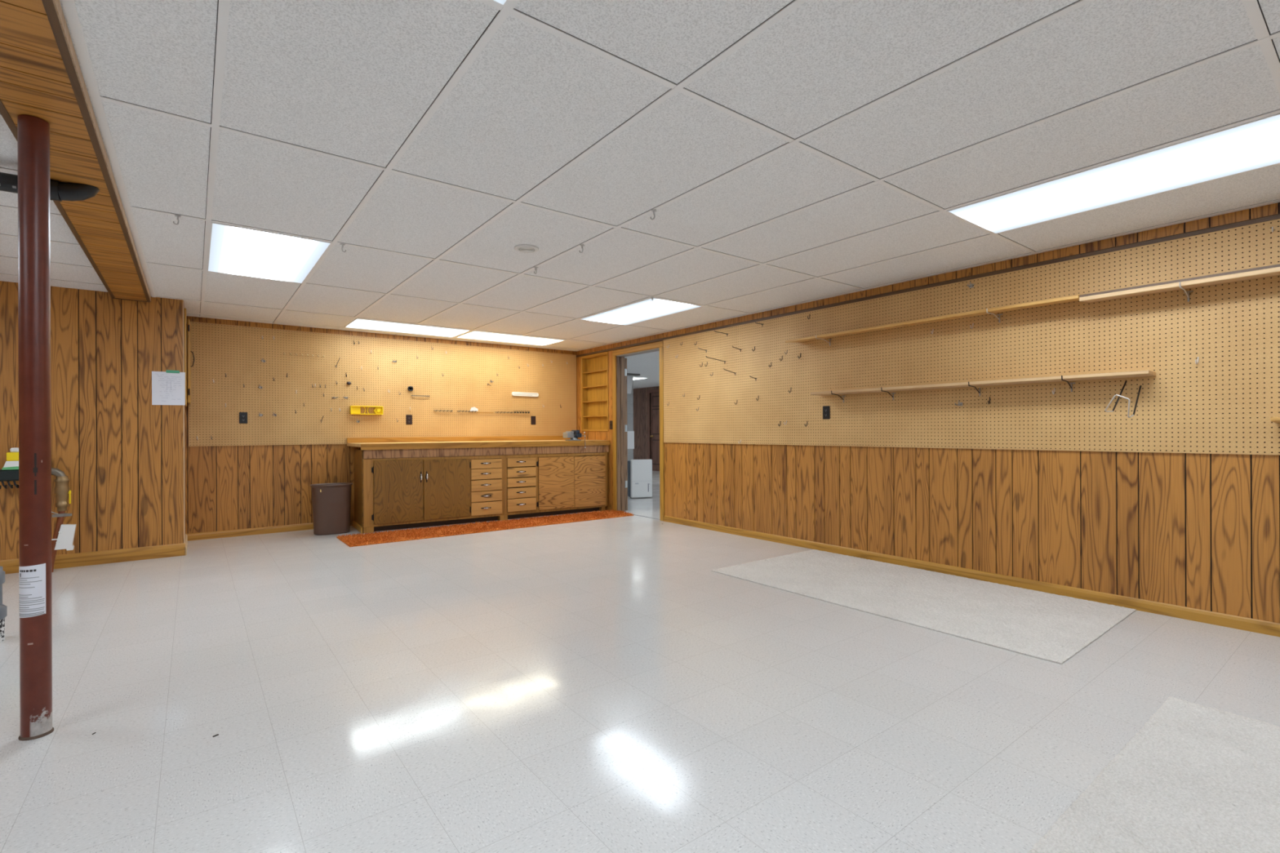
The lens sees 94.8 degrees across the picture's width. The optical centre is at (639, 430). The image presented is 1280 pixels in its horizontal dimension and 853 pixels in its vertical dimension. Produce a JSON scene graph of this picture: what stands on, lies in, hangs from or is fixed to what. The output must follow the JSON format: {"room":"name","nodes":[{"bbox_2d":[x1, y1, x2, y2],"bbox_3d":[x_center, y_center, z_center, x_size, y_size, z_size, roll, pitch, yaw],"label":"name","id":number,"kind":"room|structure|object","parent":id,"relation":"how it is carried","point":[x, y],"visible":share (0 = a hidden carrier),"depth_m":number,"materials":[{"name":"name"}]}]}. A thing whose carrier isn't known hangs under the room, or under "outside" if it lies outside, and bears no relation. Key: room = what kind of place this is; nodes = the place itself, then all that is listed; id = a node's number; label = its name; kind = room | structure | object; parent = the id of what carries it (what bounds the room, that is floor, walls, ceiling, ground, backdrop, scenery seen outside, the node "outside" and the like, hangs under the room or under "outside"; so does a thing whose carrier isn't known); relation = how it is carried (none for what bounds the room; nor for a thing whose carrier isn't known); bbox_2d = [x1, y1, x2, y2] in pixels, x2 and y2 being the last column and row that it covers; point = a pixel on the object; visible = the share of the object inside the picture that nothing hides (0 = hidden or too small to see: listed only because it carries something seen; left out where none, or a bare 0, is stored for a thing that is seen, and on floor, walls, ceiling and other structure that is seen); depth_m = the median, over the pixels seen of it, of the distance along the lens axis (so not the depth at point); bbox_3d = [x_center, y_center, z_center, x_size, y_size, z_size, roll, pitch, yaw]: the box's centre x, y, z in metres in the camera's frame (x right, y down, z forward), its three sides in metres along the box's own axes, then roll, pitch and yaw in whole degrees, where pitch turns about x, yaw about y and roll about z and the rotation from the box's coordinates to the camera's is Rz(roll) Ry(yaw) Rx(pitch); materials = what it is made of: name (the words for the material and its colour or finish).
{"room":"basement workshop","nodes":[
{"label":"basement workshop","id":0,"kind":"room"},
{"bbox_2d":[0,280,183,559],"bbox_3d":[-5.387,-0.022,3.977,3.634,2.196,0.050,0,0,-37],"label":"wall","id":1,"kind":"structure","parent":0,"point":[121,454],"depth_m":4.75,"materials":[{"name":"brown wood"}]},
{"bbox_2d":[0,447,71,572],"bbox_3d":[-4.554,0.599,4.400,0.448,0.949,0.120,0,0,-37],"label":"tool rack","id":2,"kind":"object","parent":1,"relation":"attached to","point":[10,471],"visible":0.75,"depth_m":4.46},
{"bbox_2d":[51,524,76,550],"bbox_3d":[-4.392,0.811,4.463,0.162,0.198,0.048,0,0,-37],"label":"paper tag","id":3,"kind":"object","parent":2,"relation":"attached to","point":[65,538],"visible":0.97,"depth_m":4.47,"materials":[{"name":"white paper"}]},
{"bbox_2d":[0,542,185,573],"bbox_3d":[-5.359,1.024,3.954,3.644,0.106,0.013,0,0,-37],"label":"baseboard","id":4,"kind":"structure","parent":1,"relation":"attached to","point":[96,557],"depth_m":4.76,"materials":[{"name":"brown wood"}]},
{"bbox_2d":[151,369,185,404],"bbox_3d":[-4.000,-0.367,4.993,0.222,0.298,0.007,0,0,-37],"label":"paper note","id":5,"kind":"object","parent":1,"relation":"attached to","point":[168,387],"visible":1,"depth_m":4.99,"materials":[{"name":"white paper"}]},
{"bbox_2d":[182,299,186,542],"bbox_3d":[-4.176,-0.027,5.391,0.006,2.196,0.843,0,0,-37],"label":"wall","id":6,"kind":"structure","parent":0,"point":[184,522],"depth_m":5.06,"materials":[{"name":"brown wood"}]},
{"bbox_2d":[184,534,187,555],"bbox_3d":[-4.156,1.036,5.387,0.013,0.069,0.839,0,0,-37],"label":"baseboard","id":7,"kind":"structure","parent":6,"relation":"attached to","point":[186,535],"depth_m":5.27,"materials":[{"name":"brown wood"}]},
{"bbox_2d":[183,308,194,406],"bbox_3d":[-4.175,-0.649,5.424,0.056,0.840,0.725,0,0,-32],"label":"access door","id":8,"kind":"structure","parent":6,"relation":"in","point":[186,321],"depth_m":5.43,"materials":[{"name":"brown wood"}]},
{"bbox_2d":[185,315,577,533],"bbox_3d":[-2.648,-0.034,7.144,4.547,2.196,0.100,0,0,-37],"label":"wall","id":9,"kind":"structure","parent":0,"point":[228,487],"depth_m":6.11,"materials":[{"name":"brown wood"}]},
{"bbox_2d":[186,522,313,541],"bbox_3d":[-3.838,1.035,6.165,1.460,0.069,0.013,0,0,-37],"label":"baseboard","id":10,"kind":"structure","parent":9,"relation":"attached to","point":[258,531],"depth_m":6.03,"materials":[{"name":"brown wood"}]},
{"bbox_2d":[188,321,576,446],"bbox_3d":[-2.658,-0.465,7.066,4.390,1.220,0.012,0,0,-37],"label":"pegboard","id":11,"kind":"object","parent":9,"relation":"attached to","point":[237,352],"visible":0.99,"depth_m":6.66,"materials":[{"name":"brown wood"}]},
{"bbox_2d":[239,412,247,423],"bbox_3d":[-4.045,-0.132,5.998,0.070,0.114,0.009,0,0,-37],"label":"wall outlet","id":12,"kind":"object","parent":11,"relation":"attached to","point":[242,415],"visible":1,"depth_m":6.00,"materials":[{"name":"black plastic"}]},
{"bbox_2d":[350,405,382,414],"bbox_3d":[-3.106,-0.234,6.685,0.340,0.094,0.055,0,0,-37],"label":"box","id":13,"kind":"object","parent":11,"relation":"hanging from","point":[354,410],"visible":1,"depth_m":6.65,"materials":[{"name":"yellow plastic"}]},
{"bbox_2d":[405,414,412,424],"bbox_3d":[-2.742,-0.133,6.988,0.070,0.114,0.009,0,0,-37],"label":"wall outlet","id":14,"kind":"object","parent":11,"relation":"attached to","point":[408,417],"visible":1,"depth_m":6.98,"materials":[{"name":"black plastic"}]},
{"bbox_2d":[407,386,413,391],"bbox_3d":[-2.723,-0.501,6.982,0.060,0.060,0.047,0,0,-37],"label":"tape roll","id":15,"kind":"object","parent":11,"relation":"hanging from","point":[410,388],"visible":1,"depth_m":6.98,"materials":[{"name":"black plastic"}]},
{"bbox_2d":[512,410,529,413],"bbox_3d":[-1.581,-0.253,7.854,0.239,0.035,0.037,0,0,-37],"label":"tool rack","id":16,"kind":"object","parent":11,"relation":"attached to","point":[515,411],"visible":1,"depth_m":7.84,"materials":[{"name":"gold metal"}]},
{"bbox_2d":[511,391,538,396],"bbox_3d":[-1.540,-0.490,7.896,0.386,0.055,0.022,0,0,-37],"label":"holder","id":17,"kind":"object","parent":11,"relation":"attached to","point":[513,393],"visible":1,"depth_m":7.88,"materials":[{"name":"white plastic"}]},
{"bbox_2d":[530,416,535,424],"bbox_3d":[-1.445,-0.142,7.974,0.070,0.114,0.008,0,0,-37],"label":"wall outlet","id":18,"kind":"object","parent":11,"relation":"attached to","point":[532,418],"visible":1,"depth_m":7.97,"materials":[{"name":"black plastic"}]},
{"bbox_3d":[-2.169,-0.245,7.398,0.245,0.025,0.052,0,0,-37],"label":"tool rack","id":19,"kind":"object","parent":11,"relation":"attached to","visible":0},
{"bbox_2d":[470,407,478,411],"bbox_3d":[-2.102,-0.277,7.449,0.106,0.052,0.008,0,0,-37],"label":"card","id":20,"kind":"object","parent":19,"relation":"on","point":[474,409],"visible":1,"depth_m":7.45,"materials":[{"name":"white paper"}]},
{"bbox_2d":[626,379,633,460],"bbox_3d":[-0.509,-0.043,11.727,0.792,2.196,0.200,0,0,-37],"label":"pier","id":21,"kind":"object","parent":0,"point":[629,396],"visible":0.09,"depth_m":11.85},
{"bbox_2d":[626,375,633,393],"bbox_3d":[-0.285,-0.931,11.746,0.365,0.370,0.045,0,0,-37],"label":"duct cover","id":22,"kind":"object","parent":21,"relation":"attached to","point":[629,378],"visible":0.41,"depth_m":11.78,"materials":[{"name":"white metal"}]},
{"bbox_2d":[627,431,634,448],"bbox_3d":[-0.315,0.184,11.729,0.480,0.360,0.030,0,0,-37],"label":"upper cabinet","id":23,"kind":"object","parent":21,"relation":"attached to","point":[630,433],"visible":0.42,"depth_m":11.81,"materials":[{"name":"white"}]},
{"bbox_2d":[0,471,1279,852],"bbox_3d":[-0.641,1.081,5.726,13.500,0.050,17.300,0,0,-37],"label":"floor","id":24,"kind":"structure","parent":0,"point":[592,686],"depth_m":2.26,"materials":[{"name":"tile"}]},
{"bbox_2d":[0,566,7,641],"bbox_3d":[-3.292,0.879,2.972,0.128,0.376,0.128,0,0,-37],"label":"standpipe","id":25,"kind":"object","parent":24,"relation":"on","point":[3,609],"visible":1,"depth_m":2.99,"materials":[{"name":"grey metal"}]},
{"bbox_2d":[17,115,53,741],"bbox_3d":[-2.117,-0.011,2.059,0.087,2.147,0.087,0,0,-37],"label":"support pole","id":26,"kind":"object","parent":24,"relation":"on","point":[35,614],"visible":1,"depth_m":2.03,"materials":[{"name":"red metal"}]},
{"bbox_2d":[310,482,352,535],"bbox_3d":[-3.216,0.811,6.138,0.403,0.512,0.291,0,0,-31],"label":"waste bin","id":27,"kind":"object","parent":24,"relation":"on","point":[331,502],"visible":1,"depth_m":6.04,"materials":[{"name":"brown plastic"}]},
{"bbox_2d":[352,448,504,533],"bbox_3d":[-2.396,0.632,6.741,1.575,0.862,0.671,0,0,-34],"label":"base cabinet","id":28,"kind":"object","parent":24,"relation":"on","point":[390,493],"visible":1,"depth_m":6.46,"materials":[{"name":"brown wood"}]},
{"bbox_2d":[346,435,609,458],"bbox_3d":[-1.835,0.179,7.154,2.998,0.216,0.837,0,0,-37],"label":"countertop","id":29,"kind":"structure","parent":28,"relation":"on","point":[415,446],"depth_m":6.88,"materials":[{"name":"brown wood"}]},
{"bbox_2d":[563,430,586,448],"bbox_3d":[-0.837,0.108,7.493,0.246,0.236,0.173,0,0,-34],"label":"bench vise","id":30,"kind":"object","parent":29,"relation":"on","point":[573,435],"visible":1,"depth_m":7.46,"materials":[{"name":"grey metal"}]},
{"bbox_2d":[336,509,633,546],"bbox_3d":[-1.531,1.043,6.590,3.297,0.032,0.662,0,0,-37],"label":"rug","id":31,"kind":"object","parent":24,"relation":"on","point":[366,539],"visible":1,"depth_m":6.28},
{"bbox_2d":[503,452,607,520],"bbox_3d":[-1.159,0.627,7.559,1.417,0.862,0.604,0,0,-34],"label":"base cabinet","id":32,"kind":"object","parent":24,"relation":"on","point":[535,485],"visible":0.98,"depth_m":7.32,"materials":[{"name":"brown wood"}]},
{"bbox_2d":[627,459,652,497],"bbox_3d":[-0.007,0.750,9.272,0.345,0.604,0.242,0,0,-19],"label":"dehumidifier","id":33,"kind":"object","parent":24,"relation":"on","point":[639,471],"visible":1,"depth_m":9.16,"materials":[{"name":"white plastic"}]},
{"bbox_2d":[711,549,1136,664],"bbox_3d":[1.705,1.040,3.898,1.268,0.010,2.240,0,0,-37],"label":"rug","id":34,"kind":"object","parent":24,"relation":"on","point":[1046,626],"visible":1,"depth_m":3.57,"materials":[{"name":"grey carpet"}]},
{"bbox_2d":[1027,696,1279,852],"bbox_3d":[1.642,1.040,1.263,1.939,0.010,1.134,0,0,-37],"label":"rug","id":35,"kind":"object","parent":24,"relation":"on","point":[1195,778],"visible":1,"depth_m":1.69,"materials":[{"name":"grey carpet"}]},
{"bbox_2d":[0,0,1279,388],"bbox_3d":[-0.651,-1.166,5.726,13.500,0.050,17.300,0,0,-37],"label":"ceiling","id":36,"kind":"structure","parent":0,"point":[353,79],"depth_m":2.28,"materials":[{"name":"tile"}]},
{"bbox_2d":[0,0,151,302],"bbox_3d":[-1.171,-1.114,0.872,0.247,0.050,10.000,0,0,-37],"label":"ceiling beam","id":37,"kind":"structure","parent":36,"relation":"attached to","point":[42,77],"depth_m":2.06,"materials":[{"name":"brown wood"}]},
{"bbox_2d":[0,172,99,201],"bbox_3d":[-3.750,-1.056,1.681,3.270,0.115,0.089,0,0,-36],"label":"drain pipe","id":38,"kind":"object","parent":37,"relation":"attached to","point":[59,191],"visible":0.63,"depth_m":2.56,"materials":[{"name":"black"}]},
{"bbox_2d":[173,214,180,224],"bbox_3d":[-2.428,-1.104,3.083,0.032,0.050,0.026,0,0,-37],"label":"ceiling hook","id":39,"kind":"object","parent":36,"relation":"attached to","point":[175,215],"visible":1,"depth_m":3.08,"materials":[{"name":"grey metal"}]},
{"bbox_2d":[207,222,331,283],"bbox_3d":[-2.447,-1.129,3.834,0.586,0.008,1.196,0,0,-37],"label":"recessed light","id":40,"kind":"object","parent":36,"relation":"in","point":[233,250],"visible":1,"depth_m":3.73,"materials":[{"name":"white plastic"}]},
{"bbox_2d":[339,243,346,252],"bbox_3d":[-1.797,-1.106,3.562,0.032,0.050,0.026,0,0,-37],"label":"ceiling hook","id":41,"kind":"object","parent":36,"relation":"attached to","point":[342,244],"visible":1,"depth_m":3.56,"materials":[{"name":"grey metal"}]},
{"bbox_2d":[344,317,471,337],"bbox_3d":[-2.553,-1.128,6.491,1.176,0.008,0.624,0,0,-37],"label":"recessed light","id":42,"kind":"object","parent":36,"relation":"in","point":[357,323],"visible":1,"depth_m":6.45,"materials":[{"name":"white plastic"}]},
{"bbox_2d":[488,0,509,7],"bbox_3d":[-0.234,-1.138,0.921,0.586,0.008,1.196,0,0,-37],"label":"recessed light","id":43,"kind":"object","parent":36,"relation":"in","point":[501,2],"visible":1,"depth_m":1.56,"materials":[{"name":"white plastic"}]},
{"bbox_2d":[493,0,506,4],"bbox_3d":[-0.234,-1.137,0.921,0.578,0.004,1.188,0,0,-37],"label":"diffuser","id":44,"kind":"object","parent":43,"relation":"attached to","point":[498,2],"depth_m":1.56,"materials":[{"name":"white plastic"}]},
{"bbox_2d":[454,329,565,346],"bbox_3d":[-1.582,-1.133,7.229,1.176,0.008,0.624,0,0,-37],"label":"recessed light","id":45,"kind":"object","parent":36,"relation":"in","point":[473,335],"visible":1,"depth_m":7.18,"materials":[{"name":"white plastic"}]},
{"bbox_2d":[514,244,538,253],"bbox_3d":[-0.707,-1.134,3.668,0.152,0.012,0.152,0,0,-37],"label":"ceiling vent","id":46,"kind":"object","parent":36,"relation":"in","point":[525,248],"visible":1,"depth_m":3.64,"materials":[{"name":"white plastic"}]},
{"bbox_2d":[626,373,639,376],"bbox_3d":[-0.304,-1.126,11.691,0.670,0.032,0.140,0,0,-37],"label":"duct","id":47,"kind":"object","parent":36,"relation":"attached to","point":[628,374],"visible":0.36,"depth_m":11.73,"materials":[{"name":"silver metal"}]},
{"bbox_2d":[0,0,1279,351],"bbox_3d":[-0.529,-1.139,1.242,8.069,0.004,11.868,0,0,-37],"label":"grid","id":48,"kind":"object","parent":36,"relation":"attached to","point":[1253,9],"depth_m":2.41,"materials":[{"name":"white metal"}]},
{"bbox_2d":[633,377,647,379],"bbox_3d":[-0.472,-1.137,12.581,1.176,0.008,0.586,0,0,-37],"label":"recessed light","id":49,"kind":"object","parent":36,"relation":"in","point":[634,378],"visible":0.24,"depth_m":12.73,"materials":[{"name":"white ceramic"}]},
{"bbox_2d":[580,297,702,325],"bbox_3d":[-0.020,-1.139,5.678,0.586,0.008,1.196,0,0,-37],"label":"recessed light","id":50,"kind":"object","parent":36,"relation":"in","point":[642,310],"visible":1,"depth_m":5.60,"materials":[{"name":"white plastic"}]},
{"bbox_2d":[649,208,656,219],"bbox_3d":[0.068,-1.114,3.038,0.032,0.050,0.026,0,0,9],"label":"ceiling hook","id":51,"kind":"object","parent":36,"relation":"attached to","point":[653,211],"visible":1,"depth_m":3.04,"materials":[{"name":"grey metal"}]},
{"bbox_2d":[946,112,1279,234],"bbox_3d":[2.192,-1.149,2.766,0.586,0.008,1.196,0,0,-37],"label":"recessed light","id":52,"kind":"object","parent":36,"relation":"in","point":[1254,144],"visible":1,"depth_m":2.66,"materials":[{"name":"white plastic"}]},
{"bbox_2d":[632,386,659,459],"bbox_3d":[2.326,-0.055,12.757,0.080,2.196,9.500,0,0,-37],"label":"wall","id":53,"kind":"structure","parent":0,"point":[640,395],"depth_m":15.71,"materials":[{"name":"brown wood"}]},
{"bbox_2d":[647,388,659,459],"bbox_3d":[0.514,-0.012,15.060,0.018,2.125,1.020,0,0,-37],"label":"trim","id":54,"kind":"structure","parent":53,"relation":"attached to","point":[651,390],"depth_m":15.42,"materials":[{"name":"brown wood"}]},
{"bbox_2d":[650,392,659,471],"bbox_3d":[0.536,0.027,15.076,0.095,2.036,0.856,0,0,-37],"label":"door","id":55,"kind":"structure","parent":53,"relation":"in","point":[655,397],"depth_m":15.27,"materials":[{"name":"brown wood"}]},
{"bbox_2d":[576,202,1279,623],"bbox_3d":[2.424,-0.056,4.128,0.118,2.196,10.840,0,0,-37],"label":"wall","id":56,"kind":"structure","parent":0,"point":[1202,531],"depth_m":3.89,"materials":[{"name":"brown wood"}]},
{"bbox_2d":[580,351,608,431],"bbox_3d":[-0.593,-0.519,8.056,0.094,1.052,0.676,0,0,-37],"label":"wall shelf","id":57,"kind":"object","parent":56,"relation":"attached to","point":[594,369],"visible":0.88,"depth_m":8.14,"materials":[{"name":"brown wood"}]},
{"bbox_2d":[609,420,613,429],"bbox_3d":[-0.384,-0.076,7.711,0.018,0.114,0.070,0,0,-37],"label":"light switch","id":58,"kind":"object","parent":56,"relation":"attached to","point":[611,421],"visible":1,"depth_m":7.70,"materials":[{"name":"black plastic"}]},
{"bbox_2d":[624,358,627,510],"bbox_3d":[-0.451,0.046,8.061,0.075,2.002,0.878,0,0,-37],"label":"door","id":59,"kind":"structure","parent":56,"relation":"in","point":[625,359],"depth_m":7.73,"materials":[{"name":"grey wood"}]},
{"bbox_2d":[616,347,659,511],"bbox_3d":[0.017,0.038,7.297,0.118,2.030,0.900,0,0,-37],"label":"trim","id":60,"kind":"structure","parent":56,"relation":"attached to","point":[620,444],"depth_m":7.64,"materials":[{"name":"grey wood"}]},
{"bbox_2d":[612,341,664,520],"bbox_3d":[-0.038,0.004,7.257,0.018,2.098,1.033,0,0,-37],"label":"trim","id":61,"kind":"structure","parent":56,"relation":"attached to","point":[660,344],"depth_m":6.97,"materials":[{"name":"brown wood"}]},
{"bbox_2d":[576,213,1279,357],"bbox_3d":[2.367,-1.077,4.088,0.016,0.028,10.840,0,0,-37],"label":"trim","id":62,"kind":"structure","parent":56,"relation":"attached to","point":[1276,216],"depth_m":3.96,"materials":[{"name":"brown wood"}]},
{"bbox_2d":[663,218,1279,455],"bbox_3d":[2.193,-0.468,4.322,0.012,1.190,6.326,0,0,-37],"label":"pegboard","id":63,"kind":"object","parent":56,"relation":"attached to","point":[1225,402],"visible":0.92,"depth_m":3.87,"materials":[{"name":"brown wood"}]},
{"bbox_2d":[815,335,831,346],"bbox_3d":[1.553,-0.766,4.987,0.206,0.072,0.036,0,0,-37],"label":"shelf bracket","id":64,"kind":"object","parent":63,"relation":"attached to","point":[815,335],"visible":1,"depth_m":5.02,"materials":[{"name":"silver metal"}]},
{"bbox_2d":[822,405,830,419],"bbox_3d":[1.607,-0.158,5.077,0.009,0.114,0.070,0,0,-37],"label":"wall outlet","id":65,"kind":"object","parent":63,"relation":"attached to","point":[826,410],"visible":1,"depth_m":5.07,"materials":[{"name":"black plastic"}]},
{"bbox_2d":[831,391,845,402],"bbox_3d":[1.644,-0.284,4.892,0.178,0.093,0.036,0,0,-37],"label":"shelf bracket","id":66,"kind":"object","parent":63,"relation":"attached to","point":[831,391],"visible":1,"depth_m":4.92,"materials":[{"name":"grey metal"}]},
{"bbox_2d":[880,387,895,399],"bbox_3d":[1.911,-0.286,4.541,0.178,0.093,0.036,0,0,-37],"label":"shelf bracket","id":67,"kind":"object","parent":63,"relation":"attached to","point":[891,393],"visible":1,"depth_m":4.58,"materials":[{"name":"grey metal"}]},
{"bbox_2d":[785,294,1079,342],"bbox_3d":[2.011,-0.801,4.394,0.182,0.037,2.160,0,0,-37],"label":"shelf board","id":68,"kind":"object","parent":63,"relation":"attached to","point":[1073,298],"visible":0.84,"depth_m":4.12,"materials":[{"name":"brown wood"}]},
{"bbox_2d":[967,282,974,288],"bbox_3d":[2.314,-1.025,4.113,0.049,0.041,0.033,0,0,-45],"label":"hook","id":69,"kind":"object","parent":63,"relation":"attached to","point":[971,285],"visible":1,"depth_m":4.12,"materials":[{"name":"silver metal"}]},
{"bbox_2d":[968,382,980,395],"bbox_3d":[2.294,-0.287,4.036,0.178,0.093,0.009,0,0,-37],"label":"shelf bracket","id":70,"kind":"object","parent":63,"relation":"attached to","point":[979,390],"visible":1,"depth_m":4.07,"materials":[{"name":"grey metal"}]},
{"bbox_2d":[810,370,1155,395],"bbox_3d":[2.193,-0.320,4.182,0.154,0.024,2.235,0,0,-37],"label":"shelf board","id":71,"kind":"object","parent":63,"relation":"attached to","point":[1138,373],"visible":1,"depth_m":3.86,"materials":[{"name":"beige wood"}]},
{"bbox_2d":[986,308,1002,322],"bbox_3d":[2.358,-0.769,3.926,0.206,0.072,0.036,0,0,-37],"label":"shelf bracket","id":72,"kind":"object","parent":63,"relation":"attached to","point":[986,308],"visible":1,"depth_m":3.96,"materials":[{"name":"silver metal"}]},
{"bbox_2d":[1061,375,1075,391],"bbox_3d":[2.619,-0.289,3.609,0.178,0.093,0.036,0,0,-37],"label":"shelf bracket","id":73,"kind":"object","parent":63,"relation":"attached to","point":[1071,385],"visible":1,"depth_m":3.64,"materials":[{"name":"grey metal"}]},
{"bbox_2d":[1104,381,1141,417],"bbox_3d":[2.740,-0.182,3.324,0.332,0.221,0.122,0,0,-37],"label":"wire rack","id":74,"kind":"object","parent":63,"relation":"hanging from","point":[1125,383],"visible":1,"depth_m":3.29,"materials":[{"name":"grey metal"}]},
{"bbox_2d":[1079,263,1279,302],"bbox_3d":[3.332,-0.788,2.657,0.182,0.040,2.195,0,0,-37],"label":"shelf board","id":75,"kind":"object","parent":63,"relation":"attached to","point":[1270,270],"visible":1,"depth_m":3.13,"materials":[{"name":"brown wood"}]},
{"bbox_2d":[1178,281,1193,302],"bbox_3d":[2.933,-0.749,3.170,0.206,0.078,0.036,0,0,-37],"label":"shelf bracket","id":76,"kind":"object","parent":63,"relation":"attached to","point":[1182,288],"visible":1,"depth_m":3.21,"materials":[{"name":"silver metal"}]},
{"bbox_2d":[1270,417,1279,422],"bbox_3d":[3.538,-0.055,2.388,0.184,0.026,1.322,0,0,-37],"label":"shelf board","id":77,"kind":"object","parent":63,"relation":"attached to","point":[1277,420],"visible":1,"depth_m":2.85,"materials":[{"name":"beige wood"}]},
{"bbox_2d":[663,515,1279,636],"bbox_3d":[2.969,1.007,3.309,0.013,0.066,8.883,0,0,-37],"label":"baseboard","id":78,"kind":"structure","parent":56,"relation":"attached to","point":[1259,626],"depth_m":3.84,"materials":[{"name":"brown wood"}]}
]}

